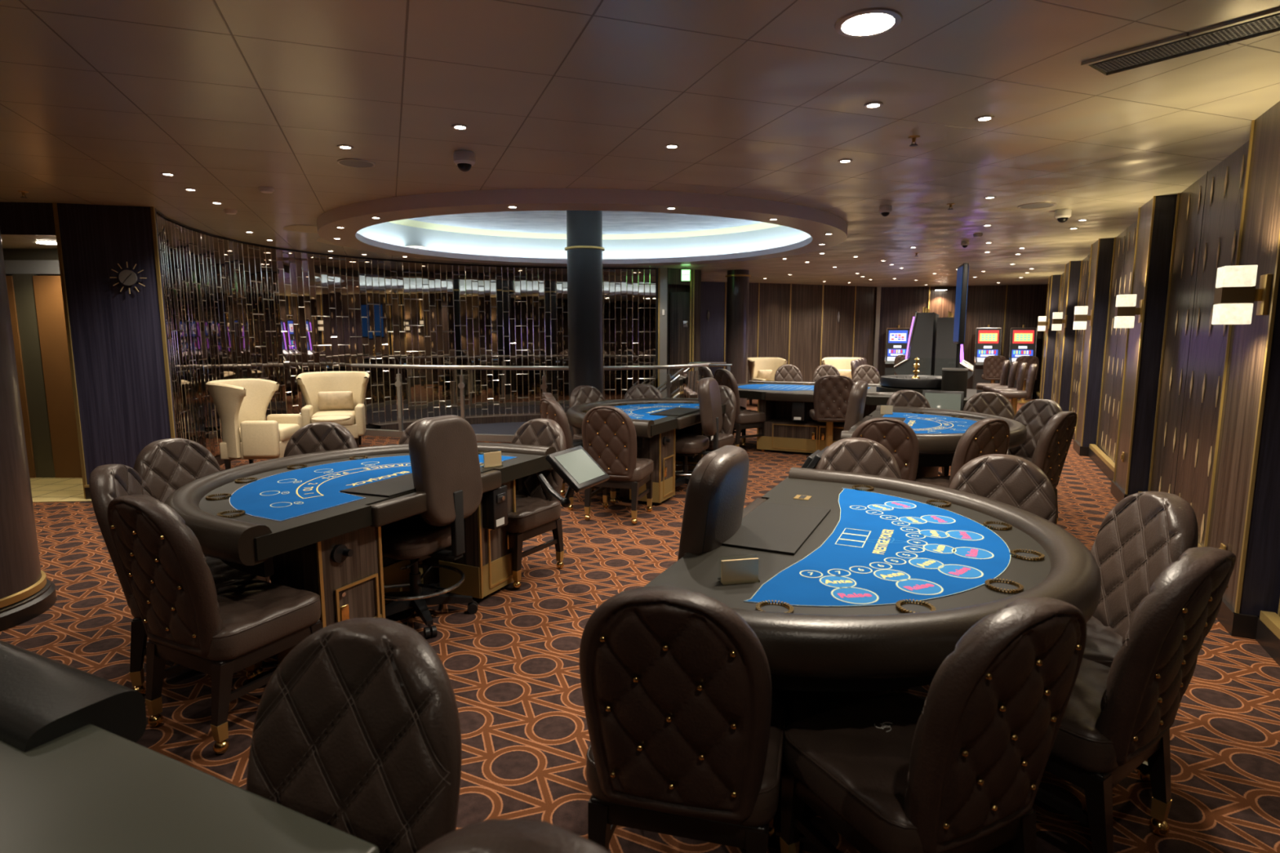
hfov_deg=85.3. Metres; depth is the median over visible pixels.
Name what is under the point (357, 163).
grille
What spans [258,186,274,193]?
smoke detector
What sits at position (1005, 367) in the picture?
stool
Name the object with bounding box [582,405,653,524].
chair
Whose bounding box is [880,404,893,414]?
card holder
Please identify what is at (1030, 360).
stool
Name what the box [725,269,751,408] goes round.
round column
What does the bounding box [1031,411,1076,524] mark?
chair
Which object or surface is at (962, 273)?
display
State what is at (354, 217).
ceiling
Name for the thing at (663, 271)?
trim
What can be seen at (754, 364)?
armchair
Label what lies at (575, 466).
monitor
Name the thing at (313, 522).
table
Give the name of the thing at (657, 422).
table
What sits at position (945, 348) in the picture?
machine
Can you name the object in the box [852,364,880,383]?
chair
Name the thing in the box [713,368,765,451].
chair
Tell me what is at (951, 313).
machine
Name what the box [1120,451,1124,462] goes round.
wall socket
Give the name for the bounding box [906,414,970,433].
print
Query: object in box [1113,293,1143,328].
wall sconce
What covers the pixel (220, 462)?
trim
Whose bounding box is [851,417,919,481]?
chair
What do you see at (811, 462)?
monitor
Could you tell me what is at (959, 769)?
chair
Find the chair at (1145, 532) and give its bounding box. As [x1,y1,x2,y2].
[1082,491,1198,782]
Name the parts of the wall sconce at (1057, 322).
wall plate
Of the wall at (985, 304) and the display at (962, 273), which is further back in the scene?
the wall at (985, 304)
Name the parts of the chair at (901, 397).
backrest, leg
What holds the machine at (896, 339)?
on the floor at (512, 664)
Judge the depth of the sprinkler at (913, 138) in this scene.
4.10 m
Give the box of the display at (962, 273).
[952,262,968,368]
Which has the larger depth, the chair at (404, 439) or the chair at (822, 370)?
the chair at (822, 370)
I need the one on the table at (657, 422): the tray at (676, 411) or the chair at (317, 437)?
the tray at (676, 411)
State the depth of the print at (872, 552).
2.41 m
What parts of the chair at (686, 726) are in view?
leg, seat frame, seat, leg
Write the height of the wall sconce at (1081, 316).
0.290 m
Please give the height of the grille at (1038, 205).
0.001 m
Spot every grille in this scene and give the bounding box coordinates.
[339,160,373,167]
[1020,203,1053,208]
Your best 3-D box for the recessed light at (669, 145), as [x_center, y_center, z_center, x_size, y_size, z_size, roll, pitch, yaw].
[0.198,-1.735,4.306,0.093,0.006,0.093,0,8,0]
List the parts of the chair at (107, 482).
backrest, leg, seat, seat frame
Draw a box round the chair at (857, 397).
[844,380,867,431]
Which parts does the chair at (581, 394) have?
seat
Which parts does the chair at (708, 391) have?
leg, leg, seat, backrest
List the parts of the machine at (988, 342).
credit panel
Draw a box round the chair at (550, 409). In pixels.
[539,398,616,510]
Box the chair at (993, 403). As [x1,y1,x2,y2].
[963,391,1014,454]
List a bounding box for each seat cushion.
[239,423,299,441]
[311,410,355,425]
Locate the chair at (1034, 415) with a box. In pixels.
[1006,399,1062,462]
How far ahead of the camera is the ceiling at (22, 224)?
6.19 m
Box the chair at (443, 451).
[381,414,482,638]
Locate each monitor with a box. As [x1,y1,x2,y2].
[537,445,609,507]
[801,446,828,469]
[922,390,964,410]
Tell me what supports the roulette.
on the table at (788, 426)
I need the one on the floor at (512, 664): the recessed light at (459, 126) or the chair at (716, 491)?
the chair at (716, 491)
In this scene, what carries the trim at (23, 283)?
attached to the wall at (8, 254)
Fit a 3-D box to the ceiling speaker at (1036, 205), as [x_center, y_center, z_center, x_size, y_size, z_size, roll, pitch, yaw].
[3.600,-2.004,6.310,0.306,0.006,0.306,0,8,0]
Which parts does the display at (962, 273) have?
panel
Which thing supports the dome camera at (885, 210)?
attached to the ceiling at (764, 100)
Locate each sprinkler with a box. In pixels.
[17,191,29,198]
[907,135,919,146]
[946,203,955,209]
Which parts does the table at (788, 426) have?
kick plate, door frame, door handle, armrest rail, door handle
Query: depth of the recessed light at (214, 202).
6.17 m
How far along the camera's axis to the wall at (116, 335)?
6.44 m
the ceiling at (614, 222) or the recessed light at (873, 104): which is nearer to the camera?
the recessed light at (873, 104)
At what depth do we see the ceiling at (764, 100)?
3.58 m
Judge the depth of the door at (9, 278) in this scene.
7.33 m
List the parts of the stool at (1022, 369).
seat, backrest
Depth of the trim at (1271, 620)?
5.81 m
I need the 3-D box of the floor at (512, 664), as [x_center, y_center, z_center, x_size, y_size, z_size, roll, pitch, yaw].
[0.000,0.406,8.631,32.000,0.001,31.000,0,8,0]
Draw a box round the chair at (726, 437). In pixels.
[705,385,736,451]
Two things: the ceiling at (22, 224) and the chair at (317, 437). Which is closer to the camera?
the chair at (317, 437)
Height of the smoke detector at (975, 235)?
0.040 m
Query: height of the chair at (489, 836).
0.980 m
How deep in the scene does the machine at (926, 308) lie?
12.36 m
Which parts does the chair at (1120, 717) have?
seat, leg, seat frame, leg, backrest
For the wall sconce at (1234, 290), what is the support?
attached to the wall at (1210, 209)
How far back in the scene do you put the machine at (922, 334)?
11.68 m
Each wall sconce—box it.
[1037,315,1049,330]
[1051,311,1066,330]
[1072,306,1093,329]
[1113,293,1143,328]
[1211,264,1272,324]
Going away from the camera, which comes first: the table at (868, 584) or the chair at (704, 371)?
the table at (868, 584)
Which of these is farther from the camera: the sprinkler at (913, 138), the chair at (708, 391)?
the chair at (708, 391)
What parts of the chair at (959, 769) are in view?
leg, seat, seat frame, backrest, leg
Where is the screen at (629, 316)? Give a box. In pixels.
[155,211,656,457]
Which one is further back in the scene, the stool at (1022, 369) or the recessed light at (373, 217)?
the stool at (1022, 369)
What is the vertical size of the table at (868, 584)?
0.794 m
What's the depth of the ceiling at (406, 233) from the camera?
10.11 m
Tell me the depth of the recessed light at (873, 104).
3.53 m
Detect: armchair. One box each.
[205,378,302,470]
[296,371,369,447]
[747,357,786,404]
[822,357,860,369]
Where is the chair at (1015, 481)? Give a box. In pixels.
[949,453,1057,524]
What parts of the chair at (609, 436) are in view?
leg, leg, backrest, seat frame, seat, leg, leg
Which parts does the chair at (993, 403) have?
backrest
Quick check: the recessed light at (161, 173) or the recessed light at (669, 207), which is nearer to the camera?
the recessed light at (161, 173)
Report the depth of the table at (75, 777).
1.18 m
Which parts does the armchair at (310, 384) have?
arm, seat, leg, leg, arm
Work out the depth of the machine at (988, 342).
16.68 m
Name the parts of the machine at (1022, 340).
credit panel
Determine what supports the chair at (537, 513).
on the floor at (512, 664)
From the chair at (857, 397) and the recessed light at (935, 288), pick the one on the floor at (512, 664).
the chair at (857, 397)
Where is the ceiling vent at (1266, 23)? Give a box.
[1080,7,1279,77]
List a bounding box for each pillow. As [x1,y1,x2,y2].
[317,391,353,410]
[756,369,772,380]
[837,369,851,378]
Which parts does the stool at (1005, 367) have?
seat, backrest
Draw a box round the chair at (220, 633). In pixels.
[106,494,322,754]
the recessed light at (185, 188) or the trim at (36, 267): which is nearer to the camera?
the recessed light at (185, 188)
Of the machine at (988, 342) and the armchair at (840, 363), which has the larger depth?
the machine at (988, 342)
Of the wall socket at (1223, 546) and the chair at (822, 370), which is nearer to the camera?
the wall socket at (1223, 546)
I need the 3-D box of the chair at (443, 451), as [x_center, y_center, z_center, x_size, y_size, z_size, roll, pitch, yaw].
[-1.228,0.496,3.728,0.686,1.123,0.612,7,10,40]
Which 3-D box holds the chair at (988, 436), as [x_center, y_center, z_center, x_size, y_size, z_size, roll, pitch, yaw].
[2.273,0.399,4.998,0.501,0.980,0.612,-3,8,-24]
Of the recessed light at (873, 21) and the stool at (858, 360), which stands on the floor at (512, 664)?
the stool at (858, 360)
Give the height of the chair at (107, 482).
0.980 m
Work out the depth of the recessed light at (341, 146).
4.32 m
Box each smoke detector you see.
[223,208,237,214]
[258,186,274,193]
[973,233,982,237]
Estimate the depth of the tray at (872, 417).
6.27 m
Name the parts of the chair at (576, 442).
backrest, seat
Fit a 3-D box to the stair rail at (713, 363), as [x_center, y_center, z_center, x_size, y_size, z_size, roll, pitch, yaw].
[0.743,-0.508,11.409,1.414,1.073,0.798,0,8,0]
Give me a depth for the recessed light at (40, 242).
6.72 m
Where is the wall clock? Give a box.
[109,261,146,293]
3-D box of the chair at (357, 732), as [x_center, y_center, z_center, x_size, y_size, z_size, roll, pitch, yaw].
[-0.613,0.909,1.195,0.501,0.980,0.612,2,8,17]
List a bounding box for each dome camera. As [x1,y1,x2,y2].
[453,150,475,172]
[879,204,892,216]
[960,240,968,248]
[1054,208,1071,222]
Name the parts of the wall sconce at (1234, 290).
arm, wall plate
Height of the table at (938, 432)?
0.794 m
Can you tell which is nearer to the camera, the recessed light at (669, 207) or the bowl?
the recessed light at (669, 207)
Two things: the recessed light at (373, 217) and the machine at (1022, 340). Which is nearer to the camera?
the recessed light at (373, 217)
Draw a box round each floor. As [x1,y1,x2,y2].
[0,378,1279,852]
[403,422,525,435]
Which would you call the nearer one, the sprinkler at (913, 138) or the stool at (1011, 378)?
the sprinkler at (913, 138)
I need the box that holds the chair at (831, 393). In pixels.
[808,375,853,447]
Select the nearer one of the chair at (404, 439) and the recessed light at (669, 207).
the chair at (404, 439)
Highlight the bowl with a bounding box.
[880,374,942,389]
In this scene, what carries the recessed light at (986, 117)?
in the ceiling at (764, 100)
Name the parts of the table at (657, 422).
armrest rail, kick plate, door handle, door frame, kick plate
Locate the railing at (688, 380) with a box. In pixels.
[351,362,711,442]
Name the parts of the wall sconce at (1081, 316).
wall plate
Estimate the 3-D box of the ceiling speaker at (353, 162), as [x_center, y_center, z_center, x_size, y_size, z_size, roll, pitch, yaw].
[-1.930,-1.792,4.734,0.245,0.006,0.245,0,8,0]
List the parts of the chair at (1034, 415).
seat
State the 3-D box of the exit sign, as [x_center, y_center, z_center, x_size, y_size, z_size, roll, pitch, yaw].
[0.800,-2.669,12.151,0.150,0.240,0.034,0,8,0]
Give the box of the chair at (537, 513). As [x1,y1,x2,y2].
[506,418,566,589]
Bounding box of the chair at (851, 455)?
[815,437,901,479]
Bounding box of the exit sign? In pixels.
[681,266,689,280]
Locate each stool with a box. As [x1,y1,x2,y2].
[850,360,858,379]
[855,359,862,365]
[857,358,864,364]
[860,357,866,364]
[893,354,906,374]
[976,360,1009,389]
[981,355,1006,383]
[982,360,1017,391]
[990,362,1027,399]
[998,364,1037,415]
[1015,355,1039,403]
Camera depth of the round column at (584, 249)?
7.96 m
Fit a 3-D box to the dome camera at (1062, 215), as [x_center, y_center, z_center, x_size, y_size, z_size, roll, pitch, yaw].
[3.980,-1.979,6.545,0.136,0.118,0.136,0,8,0]
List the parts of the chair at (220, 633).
leg, backrest, leg, seat frame, seat, leg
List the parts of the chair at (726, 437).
seat, backrest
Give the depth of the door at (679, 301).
12.94 m
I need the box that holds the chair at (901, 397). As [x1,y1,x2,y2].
[886,390,949,475]
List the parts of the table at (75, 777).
armrest rail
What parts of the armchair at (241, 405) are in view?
leg, seat, arm, arm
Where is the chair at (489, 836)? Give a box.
[417,819,609,852]
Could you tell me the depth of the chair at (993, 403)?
6.77 m
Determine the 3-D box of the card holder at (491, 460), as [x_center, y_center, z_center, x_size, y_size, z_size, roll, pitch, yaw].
[-0.860,0.187,4.041,0.110,0.094,0.060,-6,10,-40]
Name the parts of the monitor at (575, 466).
arm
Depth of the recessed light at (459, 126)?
3.90 m
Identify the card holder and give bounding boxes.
[482,451,502,468]
[718,554,759,585]
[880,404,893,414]
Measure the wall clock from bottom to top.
0.290 m
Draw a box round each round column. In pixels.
[0,230,57,631]
[564,210,604,439]
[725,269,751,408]
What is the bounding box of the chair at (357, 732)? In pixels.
[246,617,462,852]
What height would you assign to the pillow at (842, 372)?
0.258 m
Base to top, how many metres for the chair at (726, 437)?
0.980 m
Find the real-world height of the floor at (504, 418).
0.120 m
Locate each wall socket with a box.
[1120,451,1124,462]
[1218,542,1226,550]
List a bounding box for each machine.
[884,324,910,375]
[893,306,935,375]
[925,307,937,375]
[933,311,973,379]
[951,312,973,372]
[951,313,973,366]
[972,324,1002,393]
[1006,324,1037,399]
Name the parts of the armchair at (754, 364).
arm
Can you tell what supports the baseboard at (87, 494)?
attached to the wall at (116, 335)
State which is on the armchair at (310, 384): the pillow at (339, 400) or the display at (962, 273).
the pillow at (339, 400)
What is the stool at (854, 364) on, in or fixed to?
on the floor at (512, 664)
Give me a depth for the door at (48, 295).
7.32 m
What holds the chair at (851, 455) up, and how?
on the floor at (512, 664)
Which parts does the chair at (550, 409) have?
backrest, leg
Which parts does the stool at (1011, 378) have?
seat, backrest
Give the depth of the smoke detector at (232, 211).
6.50 m
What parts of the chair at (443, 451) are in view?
leg, leg, seat, leg, leg, backrest, leg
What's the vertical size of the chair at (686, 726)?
0.980 m
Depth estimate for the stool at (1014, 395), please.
11.20 m
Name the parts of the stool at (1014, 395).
seat, backrest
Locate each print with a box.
[259,461,411,506]
[621,404,688,418]
[799,501,994,604]
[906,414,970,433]
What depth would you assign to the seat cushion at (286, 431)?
7.87 m
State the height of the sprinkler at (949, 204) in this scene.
0.050 m
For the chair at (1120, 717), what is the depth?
1.89 m
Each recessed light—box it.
[36,241,57,244]
[160,172,175,176]
[183,187,197,191]
[210,201,222,204]
[337,144,353,149]
[370,216,381,218]
[451,124,468,129]
[506,205,518,208]
[664,143,679,148]
[666,206,676,209]
[768,217,778,220]
[834,7,902,37]
[838,159,852,163]
[863,101,883,108]
[933,287,948,290]
[975,115,994,121]
[983,195,995,199]
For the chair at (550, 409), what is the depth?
6.05 m
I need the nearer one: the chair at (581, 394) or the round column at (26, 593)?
the round column at (26, 593)
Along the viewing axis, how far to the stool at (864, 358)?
14.10 m
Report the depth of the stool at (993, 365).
15.60 m
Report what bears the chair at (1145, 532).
on the floor at (512, 664)
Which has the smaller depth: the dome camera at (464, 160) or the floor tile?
the dome camera at (464, 160)
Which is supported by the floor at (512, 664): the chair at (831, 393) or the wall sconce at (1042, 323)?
the chair at (831, 393)
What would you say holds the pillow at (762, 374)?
on the armchair at (754, 364)
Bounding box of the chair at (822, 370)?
[812,364,839,382]
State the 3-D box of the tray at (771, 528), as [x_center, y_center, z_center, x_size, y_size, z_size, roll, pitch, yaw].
[0.550,0.400,2.797,0.300,0.014,0.680,4,8,25]
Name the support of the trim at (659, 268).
attached to the wall at (985, 304)
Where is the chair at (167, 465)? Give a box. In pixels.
[133,438,270,580]
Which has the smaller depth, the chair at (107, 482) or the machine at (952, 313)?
the chair at (107, 482)
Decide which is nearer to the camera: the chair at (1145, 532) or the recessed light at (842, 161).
the chair at (1145, 532)
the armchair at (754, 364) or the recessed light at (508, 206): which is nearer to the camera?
the recessed light at (508, 206)
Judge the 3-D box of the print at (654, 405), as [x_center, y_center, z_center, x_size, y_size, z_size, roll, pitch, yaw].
[0.001,-0.168,7.025,0.604,0.001,1.372,4,8,25]
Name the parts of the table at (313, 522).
kick plate, door handle, door frame, armrest rail, kick plate, kick plate, door frame, lock plate, door handle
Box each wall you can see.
[2,248,60,275]
[57,203,176,484]
[666,267,1048,392]
[1040,101,1279,616]
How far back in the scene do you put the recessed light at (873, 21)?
2.59 m
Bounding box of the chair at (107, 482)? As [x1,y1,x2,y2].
[88,463,269,695]
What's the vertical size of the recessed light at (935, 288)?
0.064 m
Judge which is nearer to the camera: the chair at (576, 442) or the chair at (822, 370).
the chair at (576, 442)
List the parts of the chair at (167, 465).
backrest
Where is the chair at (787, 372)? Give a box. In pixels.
[774,364,802,382]
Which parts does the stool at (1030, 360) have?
plate, backrest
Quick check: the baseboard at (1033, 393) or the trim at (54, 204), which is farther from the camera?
the baseboard at (1033, 393)
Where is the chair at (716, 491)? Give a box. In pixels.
[677,444,749,560]
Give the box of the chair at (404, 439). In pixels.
[398,417,431,444]
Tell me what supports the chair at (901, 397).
on the floor at (512, 664)
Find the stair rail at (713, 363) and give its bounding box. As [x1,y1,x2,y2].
[656,361,732,397]
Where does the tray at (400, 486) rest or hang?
on the table at (313, 522)
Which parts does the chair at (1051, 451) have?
backrest, leg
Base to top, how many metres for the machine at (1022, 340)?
1.750 m
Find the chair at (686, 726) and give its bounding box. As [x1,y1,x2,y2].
[579,586,785,852]
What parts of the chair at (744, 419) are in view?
backrest, leg, leg, seat frame, seat, leg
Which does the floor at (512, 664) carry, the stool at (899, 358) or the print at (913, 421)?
the stool at (899, 358)
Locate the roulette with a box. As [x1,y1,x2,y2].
[880,357,942,389]
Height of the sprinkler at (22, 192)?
0.050 m
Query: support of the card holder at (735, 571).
on the table at (868, 584)
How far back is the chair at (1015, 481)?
3.23 m
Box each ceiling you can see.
[0,0,1279,298]
[0,201,57,248]
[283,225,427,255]
[316,188,847,266]
[356,218,810,258]
[408,210,762,234]
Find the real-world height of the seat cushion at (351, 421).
0.170 m
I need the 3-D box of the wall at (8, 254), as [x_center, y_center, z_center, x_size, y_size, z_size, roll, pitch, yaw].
[-7.400,-0.647,7.380,4.200,2.420,0.001,0,8,0]
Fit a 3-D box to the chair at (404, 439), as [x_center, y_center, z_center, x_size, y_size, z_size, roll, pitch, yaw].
[-1.443,0.457,4.564,0.501,0.980,0.612,1,8,6]
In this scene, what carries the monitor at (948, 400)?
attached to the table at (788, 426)
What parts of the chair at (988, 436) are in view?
seat, backrest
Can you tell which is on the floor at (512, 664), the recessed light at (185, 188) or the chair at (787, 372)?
the chair at (787, 372)
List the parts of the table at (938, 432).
armrest rail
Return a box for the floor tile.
[30,477,91,502]
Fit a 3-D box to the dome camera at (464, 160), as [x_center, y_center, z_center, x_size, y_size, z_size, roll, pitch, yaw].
[-1.130,-1.701,4.474,0.136,0.118,0.136,0,8,0]
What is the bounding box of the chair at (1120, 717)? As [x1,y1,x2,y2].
[1035,546,1235,852]
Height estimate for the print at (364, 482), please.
0.001 m
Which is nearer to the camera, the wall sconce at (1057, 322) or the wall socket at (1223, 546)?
the wall socket at (1223, 546)
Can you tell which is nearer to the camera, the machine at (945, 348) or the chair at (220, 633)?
the chair at (220, 633)
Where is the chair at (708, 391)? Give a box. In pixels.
[675,377,722,487]
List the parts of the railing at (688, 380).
post, post, handrail, post, post, glass panel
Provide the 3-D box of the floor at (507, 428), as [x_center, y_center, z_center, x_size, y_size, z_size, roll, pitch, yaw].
[-1.735,0.033,11.375,5.770,0.009,2.860,0,8,0]
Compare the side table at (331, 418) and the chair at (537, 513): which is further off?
the side table at (331, 418)
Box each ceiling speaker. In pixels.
[337,158,375,168]
[1017,202,1056,208]
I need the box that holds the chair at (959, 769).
[779,597,1086,852]
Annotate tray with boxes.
[339,472,415,497]
[649,407,699,416]
[721,502,830,555]
[866,416,905,421]
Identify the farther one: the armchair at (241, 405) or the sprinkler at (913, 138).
the armchair at (241, 405)
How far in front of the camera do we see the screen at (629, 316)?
10.97 m
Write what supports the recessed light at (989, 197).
in the ceiling at (764, 100)
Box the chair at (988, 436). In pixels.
[915,417,1009,488]
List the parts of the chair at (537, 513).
leg, seat, seat frame, backrest, leg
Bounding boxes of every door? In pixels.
[5,275,35,477]
[32,275,82,477]
[669,292,689,397]
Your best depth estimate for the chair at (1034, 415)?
6.07 m
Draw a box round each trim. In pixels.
[4,260,60,274]
[12,273,55,477]
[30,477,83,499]
[52,202,175,498]
[155,208,655,466]
[657,267,1008,390]
[659,267,881,398]
[1035,120,1279,639]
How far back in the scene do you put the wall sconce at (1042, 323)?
13.79 m
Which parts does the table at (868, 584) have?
armrest rail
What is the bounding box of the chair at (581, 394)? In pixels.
[569,385,604,439]
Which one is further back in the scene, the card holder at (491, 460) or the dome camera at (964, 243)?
the dome camera at (964, 243)
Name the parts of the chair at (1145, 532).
seat, backrest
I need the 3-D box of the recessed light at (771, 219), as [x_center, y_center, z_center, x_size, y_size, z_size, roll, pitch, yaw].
[1.220,-1.894,6.355,0.093,0.006,0.093,0,8,0]
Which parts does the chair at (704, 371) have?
backrest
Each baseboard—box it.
[84,487,91,499]
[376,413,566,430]
[746,392,1035,399]
[1035,394,1279,666]
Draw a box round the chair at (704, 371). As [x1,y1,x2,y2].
[698,365,746,438]
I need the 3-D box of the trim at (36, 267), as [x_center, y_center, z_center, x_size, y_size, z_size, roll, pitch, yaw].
[-6.890,-1.655,7.222,3.220,0.140,0.035,0,8,0]
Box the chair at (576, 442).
[541,392,608,495]
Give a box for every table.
[0,640,378,852]
[164,442,555,665]
[311,415,351,422]
[566,397,725,502]
[619,466,1101,817]
[737,357,976,453]
[840,404,1026,479]
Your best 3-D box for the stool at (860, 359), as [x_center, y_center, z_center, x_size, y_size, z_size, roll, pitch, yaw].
[4.507,-0.795,13.601,0.531,1.060,0.470,4,8,25]
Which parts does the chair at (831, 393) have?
seat, backrest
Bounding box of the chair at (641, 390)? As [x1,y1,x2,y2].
[623,383,662,399]
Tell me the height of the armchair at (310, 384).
1.022 m
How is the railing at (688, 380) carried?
on the floor at (507, 428)
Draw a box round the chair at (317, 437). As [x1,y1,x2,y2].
[284,422,357,457]
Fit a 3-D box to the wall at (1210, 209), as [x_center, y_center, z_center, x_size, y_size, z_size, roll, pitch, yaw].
[4.936,-0.572,5.766,1.300,2.700,23.600,4,8,25]
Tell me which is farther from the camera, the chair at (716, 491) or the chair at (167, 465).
the chair at (167, 465)
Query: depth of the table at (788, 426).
8.96 m
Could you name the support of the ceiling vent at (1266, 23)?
in the ceiling at (764, 100)
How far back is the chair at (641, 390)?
7.84 m

